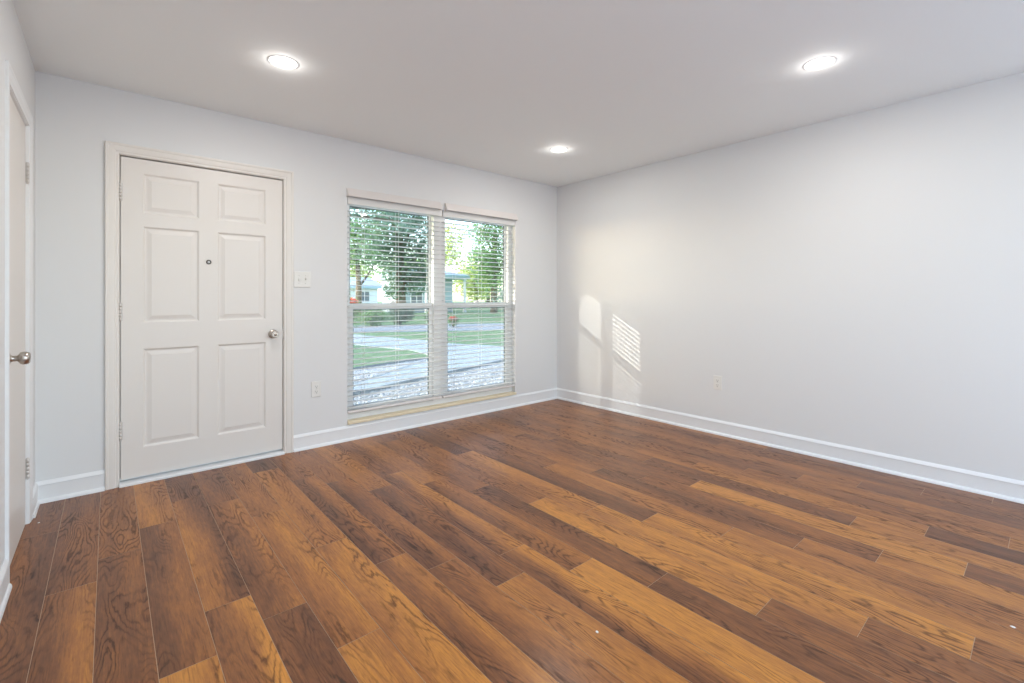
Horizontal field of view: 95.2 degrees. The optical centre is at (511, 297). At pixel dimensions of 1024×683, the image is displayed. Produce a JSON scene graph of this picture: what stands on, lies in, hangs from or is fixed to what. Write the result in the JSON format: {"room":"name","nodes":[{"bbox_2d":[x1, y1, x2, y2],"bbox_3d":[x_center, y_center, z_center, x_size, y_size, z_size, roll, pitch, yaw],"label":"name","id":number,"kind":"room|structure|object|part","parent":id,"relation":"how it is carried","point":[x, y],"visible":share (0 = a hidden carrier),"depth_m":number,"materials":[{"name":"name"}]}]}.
{"room":"empty living room","nodes":[
{"label":"empty living room","id":0,"kind":"room"},
{"bbox_2d":[0,0,34,569],"bbox_3d":[-1.034,0.082,0.626,0.120,2.760,5.200,0,0,-41],"label":"wall","id":1,"kind":"structure","parent":0,"point":[13,46],"depth_m":1.86,"materials":[{"name":"white paint"}]},
{"bbox_2d":[5,60,32,582],"bbox_3d":[-2.297,0.107,2.136,0.180,2.110,0.775,0,0,-41],"label":"door","id":2,"kind":"structure","parent":1,"relation":"in","point":[18,116],"depth_m":2.18,"materials":[{"name":"white paint"}]},
{"bbox_3d":[-2.083,0.257,1.973,0.070,0.066,0.066,0,0,-41],"label":"knob","id":3,"kind":"part","parent":2,"relation":"part of","materials":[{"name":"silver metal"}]},
{"bbox_2d":[0,482,39,622],"bbox_3d":[-0.981,1.101,0.672,0.021,0.121,5.200,0,0,-41],"label":"baseboard","id":4,"kind":"structure","parent":1,"relation":"attached to","point":[5,586],"depth_m":1.81,"materials":[{"name":"white paint"}]},
{"bbox_2d":[35,71,556,481],"bbox_3d":[-1.125,0.082,4.067,4.557,2.760,0.128,0,0,-41],"label":"wall","id":5,"kind":"structure","parent":0,"point":[74,119],"depth_m":3.30,"materials":[{"name":"white paint"}]},
{"bbox_2d":[105,141,293,489],"bbox_3d":[-2.080,0.108,3.202,1.070,2.108,0.190,0,0,-41],"label":"door","id":6,"kind":"structure","parent":5,"relation":"in","point":[199,250],"depth_m":3.13,"materials":[{"name":"white paint"}]},
{"bbox_3d":[-1.738,0.268,3.418,0.066,0.066,0.070,0,0,-41],"label":"knob","id":7,"kind":"part","parent":6,"relation":"part of","materials":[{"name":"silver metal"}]},
{"bbox_2d":[36,388,556,503],"bbox_3d":[-1.074,1.101,4.008,4.237,0.121,0.028,0,0,-41],"label":"baseboard","id":8,"kind":"structure","parent":5,"relation":"attached to","point":[56,489],"depth_m":3.87,"materials":[{"name":"white paint"}]},
{"bbox_2d":[294,271,309,286],"bbox_3d":[-1.597,-0.138,3.562,0.121,0.120,0.020,0,0,-41],"label":"light switch","id":9,"kind":"object","parent":5,"relation":"attached to","point":[301,279],"visible":1,"depth_m":3.56,"materials":[{"name":"white plastic"}]},
{"bbox_2d":[311,381,320,396],"bbox_3d":[-1.522,0.712,3.633,0.072,0.120,0.010,0,0,-41],"label":"wall outlet","id":10,"kind":"object","parent":5,"relation":"attached to","point":[315,386],"visible":1,"depth_m":3.63,"materials":[{"name":"white plastic"}]},
{"bbox_2d":[347,188,441,209],"bbox_3d":[-0.994,-0.855,4.065,0.884,0.070,0.044,0,0,-41],"label":"blind valance","id":11,"kind":"object","parent":5,"relation":"attached to","point":[350,191],"visible":1,"depth_m":4.03,"materials":[{"name":"white plastic"}]},
{"bbox_2d":[347,205,515,424],"bbox_3d":[-0.685,0.104,4.429,1.813,1.854,0.146,0,0,-41],"label":"window","id":12,"kind":"structure","parent":5,"relation":"in","point":[364,416],"depth_m":4.41,"materials":[{"name":"white plastic"}]},
{"bbox_3d":[-1.078,-0.344,4.165,0.799,0.887,0.024,0,0,-41],"label":"sash","id":13,"kind":"part","parent":12,"relation":"part of","materials":[{"name":"clear glass"}]},
{"bbox_3d":[-1.058,0.507,4.141,0.799,0.914,0.028,0,0,-41],"label":"sash","id":14,"kind":"part","parent":12,"relation":"part of","materials":[{"name":"clear glass"}]},
{"bbox_2d":[347,197,441,413],"bbox_3d":[-1.011,0.062,4.112,0.898,1.769,0.054,0,0,-41],"label":"window blind","id":15,"kind":"object","parent":12,"relation":"attached to","point":[353,201],"visible":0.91,"depth_m":4.09,"materials":[{"name":"white plastic"}]},
{"bbox_3d":[-1.246,0.082,3.910,0.002,1.700,0.054,0,0,-41],"label":"ladder cord","id":16,"kind":"part","parent":15,"relation":"part of","materials":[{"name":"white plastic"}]},
{"bbox_3d":[-1.011,0.937,4.112,0.890,0.020,0.052,0,0,-41],"label":"rail","id":17,"kind":"part","parent":15,"relation":"part of","materials":[{"name":"white plastic"}]},
{"bbox_3d":[-1.011,0.082,4.112,0.002,1.700,0.054,0,0,-41],"label":"ladder cord","id":18,"kind":"part","parent":15,"relation":"part of","materials":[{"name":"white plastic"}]},
{"bbox_3d":[-0.776,0.082,4.315,0.002,1.700,0.054,0,0,-41],"label":"ladder cord","id":19,"kind":"part","parent":15,"relation":"part of","materials":[{"name":"white fabric"}]},
{"bbox_3d":[-0.664,1.019,4.404,1.809,0.024,0.080,0,0,-41],"label":"sill","id":20,"kind":"part","parent":12,"relation":"part of","materials":[{"name":"paint"}]},
{"bbox_3d":[-0.376,-0.344,4.771,0.796,0.887,0.024,0,0,-41],"label":"sash","id":21,"kind":"part","parent":12,"relation":"part of","materials":[{"name":"clear glass"}]},
{"bbox_3d":[-0.355,0.507,4.747,0.796,0.914,0.028,0,0,-41],"label":"sash","id":22,"kind":"part","parent":12,"relation":"part of","materials":[{"name":"clear glass"}]},
{"bbox_2d":[441,210,514,397],"bbox_3d":[-0.324,0.062,4.705,0.897,1.769,0.054,0,0,-41],"label":"window blind","id":23,"kind":"object","parent":12,"relation":"attached to","point":[446,214],"visible":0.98,"depth_m":4.65,"materials":[{"name":"white plastic"}]},
{"bbox_3d":[-0.558,0.082,4.503,0.002,1.700,0.054,0,0,-41],"label":"ladder cord","id":24,"kind":"part","parent":23,"relation":"part of","materials":[{"name":"white fabric"}]},
{"bbox_3d":[-0.324,0.937,4.705,0.889,0.020,0.052,0,0,-41],"label":"rail","id":25,"kind":"part","parent":23,"relation":"part of","materials":[{"name":"white plastic"}]},
{"bbox_3d":[-0.324,0.082,4.705,0.002,1.700,0.054,0,0,-41],"label":"ladder cord","id":26,"kind":"part","parent":23,"relation":"part of","materials":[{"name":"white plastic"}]},
{"bbox_2d":[445,203,517,220],"bbox_3d":[-0.282,-0.855,4.679,0.892,0.070,0.044,0,0,-41],"label":"blind valance","id":27,"kind":"object","parent":5,"relation":"attached to","point":[452,207],"visible":1,"depth_m":4.64,"materials":[{"name":"white plastic"}]},
{"bbox_2d":[0,399,1023,682],"bbox_3d":[0.578,1.177,2.031,4.317,0.030,5.220,0,0,-41],"label":"floor","id":28,"kind":"structure","parent":0,"point":[492,547],"depth_m":2.01,"materials":[{"name":"brown wood"}]},
{"bbox_2d":[12,0,1023,186],"bbox_3d":[0.613,-1.353,2.053,4.557,0.150,5.448,0,0,-41],"label":"ceiling","id":29,"kind":"structure","parent":0,"point":[493,86],"depth_m":2.52,"materials":[{"name":"white paint"}]},
{"bbox_2d":[267,55,298,69],"bbox_3d":[-1.243,-1.275,2.540,0.160,0.007,0.160,0,0,-41],"label":"recessed light","id":30,"kind":"object","parent":29,"relation":"in","point":[280,61],"visible":1,"depth_m":2.53,"materials":[{"name":"white paint"}]},
{"bbox_2d":[550,147,567,151],"bbox_3d":[0.406,-1.275,4.035,0.160,0.007,0.160,0,0,-41],"label":"recessed light","id":31,"kind":"object","parent":29,"relation":"in","point":[554,149],"visible":1,"depth_m":4.02,"materials":[{"name":"white paint"}]},
{"bbox_2d":[802,56,836,70],"bbox_3d":[1.679,-1.275,2.552,0.160,0.007,0.160,0,0,-41],"label":"recessed light","id":32,"kind":"object","parent":29,"relation":"in","point":[818,63],"visible":1,"depth_m":2.54,"materials":[{"name":"white paint"}]},
{"bbox_2d":[557,72,1023,480],"bbox_3d":[2.280,0.082,3.486,0.160,2.760,5.200,0,0,-41],"label":"wall","id":33,"kind":"structure","parent":0,"point":[856,280],"depth_m":3.37,"materials":[{"name":"white paint"}]},
{"bbox_2d":[714,375,721,389],"bbox_3d":[1.748,0.725,3.972,0.010,0.120,0.072,0,0,-41],"label":"wall outlet","id":34,"kind":"object","parent":33,"relation":"attached to","point":[717,379],"visible":1,"depth_m":3.97,"materials":[{"name":"white plastic"}]},
{"bbox_2d":[557,388,1023,503],"bbox_3d":[2.208,1.101,3.425,0.028,0.121,5.200,0,0,-41],"label":"baseboard","id":35,"kind":"structure","parent":33,"relation":"attached to","point":[994,486],"depth_m":3.34,"materials":[{"name":"white paint"}]},
{"label":"outside","id":36,"kind":"structure","parent":0,"visible":0},
{"bbox_2d":[353,334,503,391],"bbox_3d":[-7.519,1.327,13.093,17.542,0.070,8.667,0,0,37],"label":"driveway","id":37,"kind":"structure","parent":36,"point":[357,340],"depth_m":10.60,"materials":[{"name":"concrete"}]},
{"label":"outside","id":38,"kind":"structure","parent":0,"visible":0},
{"bbox_2d":[353,301,503,366],"bbox_3d":[-23.062,1.412,70.994,130.000,0.200,129.872,0,0,-41],"label":"ground","id":39,"kind":"structure","parent":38,"point":[459,313],"depth_m":16.16,"materials":[{"name":"green plant"}]},
{"bbox_2d":[350,297,362,326],"bbox_3d":[-6.224,0.657,18.066,0.898,1.407,0.840,0,0,13],"label":"shrub","id":40,"kind":"object","parent":39,"relation":"on","point":[354,300],"visible":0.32,"depth_m":18.02,"materials":[{"name":"green plant"}]},
{"bbox_2d":[350,255,373,277],"bbox_3d":[-23.424,-3.031,63.901,9.769,8.809,6.957,0,0,-41],"label":"tree","id":41,"kind":"object","parent":39,"relation":"on","point":[361,266],"visible":0.05,"depth_m":64.49,"materials":[{"name":"green plant"}]},
{"bbox_2d":[350,277,381,302],"bbox_3d":[-19.068,-0.443,50.447,7.800,3.610,7.000,0,0,-41],"label":"house","id":42,"kind":"structure","parent":39,"relation":"on","point":[370,296],"depth_m":49.87,"materials":[{"name":"white paint"}]},
{"bbox_3d":[-15.651,-0.088,49.549,1.040,1.040,0.035,0,0,-41],"label":"pane","id":43,"kind":"part","parent":42,"relation":"part of","materials":[{"name":"blue"}]},
{"bbox_2d":[350,210,393,313],"bbox_3d":[-12.289,-2.865,37.918,5.891,8.455,3.832,0,0,-41],"label":"tree","id":44,"kind":"object","parent":39,"relation":"on","point":[358,296],"visible":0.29,"depth_m":37.66,"materials":[{"name":"green plant"}]},
{"bbox_2d":[358,310,388,325],"bbox_3d":[-6.369,0.931,21.395,1.349,0.850,1.353,0,0,-41],"label":"shrub","id":45,"kind":"object","parent":39,"relation":"on","point":[384,312],"visible":0.76,"depth_m":21.17,"materials":[{"name":"green plant"}]},
{"bbox_2d":[350,207,415,233],"bbox_3d":[-4.491,-1.293,13.102,4.244,5.322,1.936,0,0,-41],"label":"tree","id":46,"kind":"object","parent":39,"relation":"on","point":[352,208],"visible":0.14,"depth_m":13.88,"materials":[{"name":"green plant"}]},
{"bbox_2d":[353,360,425,383],"bbox_3d":[-2.855,1.327,7.394,1.197,0.070,5.258,0,0,28],"label":"gravel bed","id":47,"kind":"object","parent":39,"relation":"on","point":[422,360],"visible":0.12,"depth_m":8.05,"materials":[{"name":"grey gravel"}]},
{"bbox_2d":[353,359,425,382],"bbox_3d":[-2.401,1.283,8.070,1.116,0.037,3.610,0,0,29],"label":"gravel","id":48,"kind":"object","parent":47,"relation":"on","point":[414,361],"visible":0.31,"depth_m":8.21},
{"bbox_2d":[353,358,427,368],"bbox_3d":[-3.118,1.304,7.808,0.119,0.115,4.841,0,0,33],"label":"edging","id":49,"kind":"object","parent":39,"relation":"on","point":[402,361],"visible":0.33,"depth_m":8.89,"materials":[{"name":"grey concrete"}]},
{"bbox_2d":[387,309,415,324],"bbox_3d":[-5.400,0.886,22.765,1.464,1.017,1.430,0,0,-41],"label":"shrub","id":50,"kind":"object","parent":39,"relation":"on","point":[394,310],"visible":0.78,"depth_m":22.57,"materials":[{"name":"green plant"}]},
{"bbox_2d":[358,210,445,302],"bbox_3d":[-7.393,-3.070,31.552,5.937,8.883,4.194,0,0,-41],"label":"tree","id":51,"kind":"object","parent":39,"relation":"on","point":[402,290],"visible":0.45,"depth_m":31.08,"materials":[{"name":"green plant"}]},
{"bbox_2d":[376,269,469,312],"bbox_3d":[-8.063,-0.608,41.981,5.800,3.940,6.600,0,0,-41],"label":"house","id":52,"kind":"structure","parent":39,"relation":"on","point":[448,286],"depth_m":41.17,"materials":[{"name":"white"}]},
{"bbox_3d":[-8.244,-0.088,40.355,1.040,1.040,0.035,0,0,-41],"label":"pane","id":53,"kind":"part","parent":52,"relation":"part of","materials":[{"name":"blue"}]},
{"bbox_3d":[-4.176,-0.126,41.227,0.260,2.975,0.260,0,0,-41],"label":"porch post","id":54,"kind":"part","parent":52,"relation":"part of","materials":[{"name":"white paint"}]},
{"bbox_2d":[353,364,503,404],"bbox_3d":[-0.535,1.327,7.391,8.000,0.070,4.110,0,0,-41],"label":"gravel bed","id":55,"kind":"object","parent":39,"relation":"on","point":[457,374],"visible":0.03,"depth_m":6.79,"materials":[{"name":"grey gravel"}]},
{"bbox_2d":[353,363,503,404],"bbox_3d":[-0.751,1.283,7.404,5.755,0.037,2.951,0,0,-41],"label":"gravel","id":56,"kind":"object","parent":55,"relation":"on","point":[498,365],"visible":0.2,"depth_m":6.92,"materials":[{"name":"grey gravel"}]},
{"bbox_2d":[353,359,503,394],"bbox_3d":[-1.048,1.304,7.906,0.082,0.115,8.327,0,0,31],"label":"edging","id":57,"kind":"object","parent":39,"relation":"on","point":[498,361],"visible":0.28,"depth_m":7.09,"materials":[{"name":"grey"}]},
{"bbox_2d":[448,316,458,326],"bbox_3d":[-2.603,1.068,20.926,0.579,0.570,0.598,0,0,-41],"label":"shrub","id":58,"kind":"object","parent":39,"relation":"on","point":[450,319],"visible":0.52,"depth_m":20.84,"materials":[{"name":"green plant"}]},
{"bbox_2d":[445,220,470,270],"bbox_3d":[-3.664,-1.670,27.917,3.018,6.068,2.233,0,0,-41],"label":"tree","id":59,"kind":"object","parent":39,"relation":"on","point":[448,225],"visible":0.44,"depth_m":27.78,"materials":[{"name":"green plant"}]},
{"bbox_2d":[453,255,500,301],"bbox_3d":[-6.055,-3.017,78.936,10.068,8.784,7.193,0,0,-41],"label":"tree","id":60,"kind":"object","parent":39,"relation":"on","point":[469,283],"visible":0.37,"depth_m":77.86,"materials":[{"name":"green plant"}]},
{"bbox_2d":[464,223,502,312],"bbox_3d":[-1.435,-2.989,39.401,5.723,8.718,4.058,0,0,-41],"label":"tree","id":61,"kind":"object","parent":39,"relation":"on","point":[489,274],"visible":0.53,"depth_m":38.56,"materials":[{"name":"green plant"}]},
{"bbox_2d":[466,258,502,301],"bbox_3d":[-4.792,-4.204,95.749,12.933,11.141,8.932,0,0,-41],"label":"tree","id":62,"kind":"object","parent":39,"relation":"on","point":[488,293],"visible":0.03,"depth_m":95.60,"materials":[{"name":"green plant"}]},
{"bbox_2d":[491,287,503,311],"bbox_3d":[-0.362,0.236,29.238,1.954,2.229,1.982,0,0,-41],"label":"shrub","id":63,"kind":"object","parent":39,"relation":"on","point":[500,292],"visible":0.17,"depth_m":29.16,"materials":[{"name":"green plant"}]},
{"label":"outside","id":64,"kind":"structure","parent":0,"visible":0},
{"bbox_2d":[353,323,503,332],"bbox_3d":[-0.136,1.329,21.458,46.183,0.065,4.742,0,0,-16],"label":"street","id":65,"kind":"structure","parent":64,"point":[390,328],"depth_m":19.59,"materials":[{"name":"grey asphalt"}]}
]}

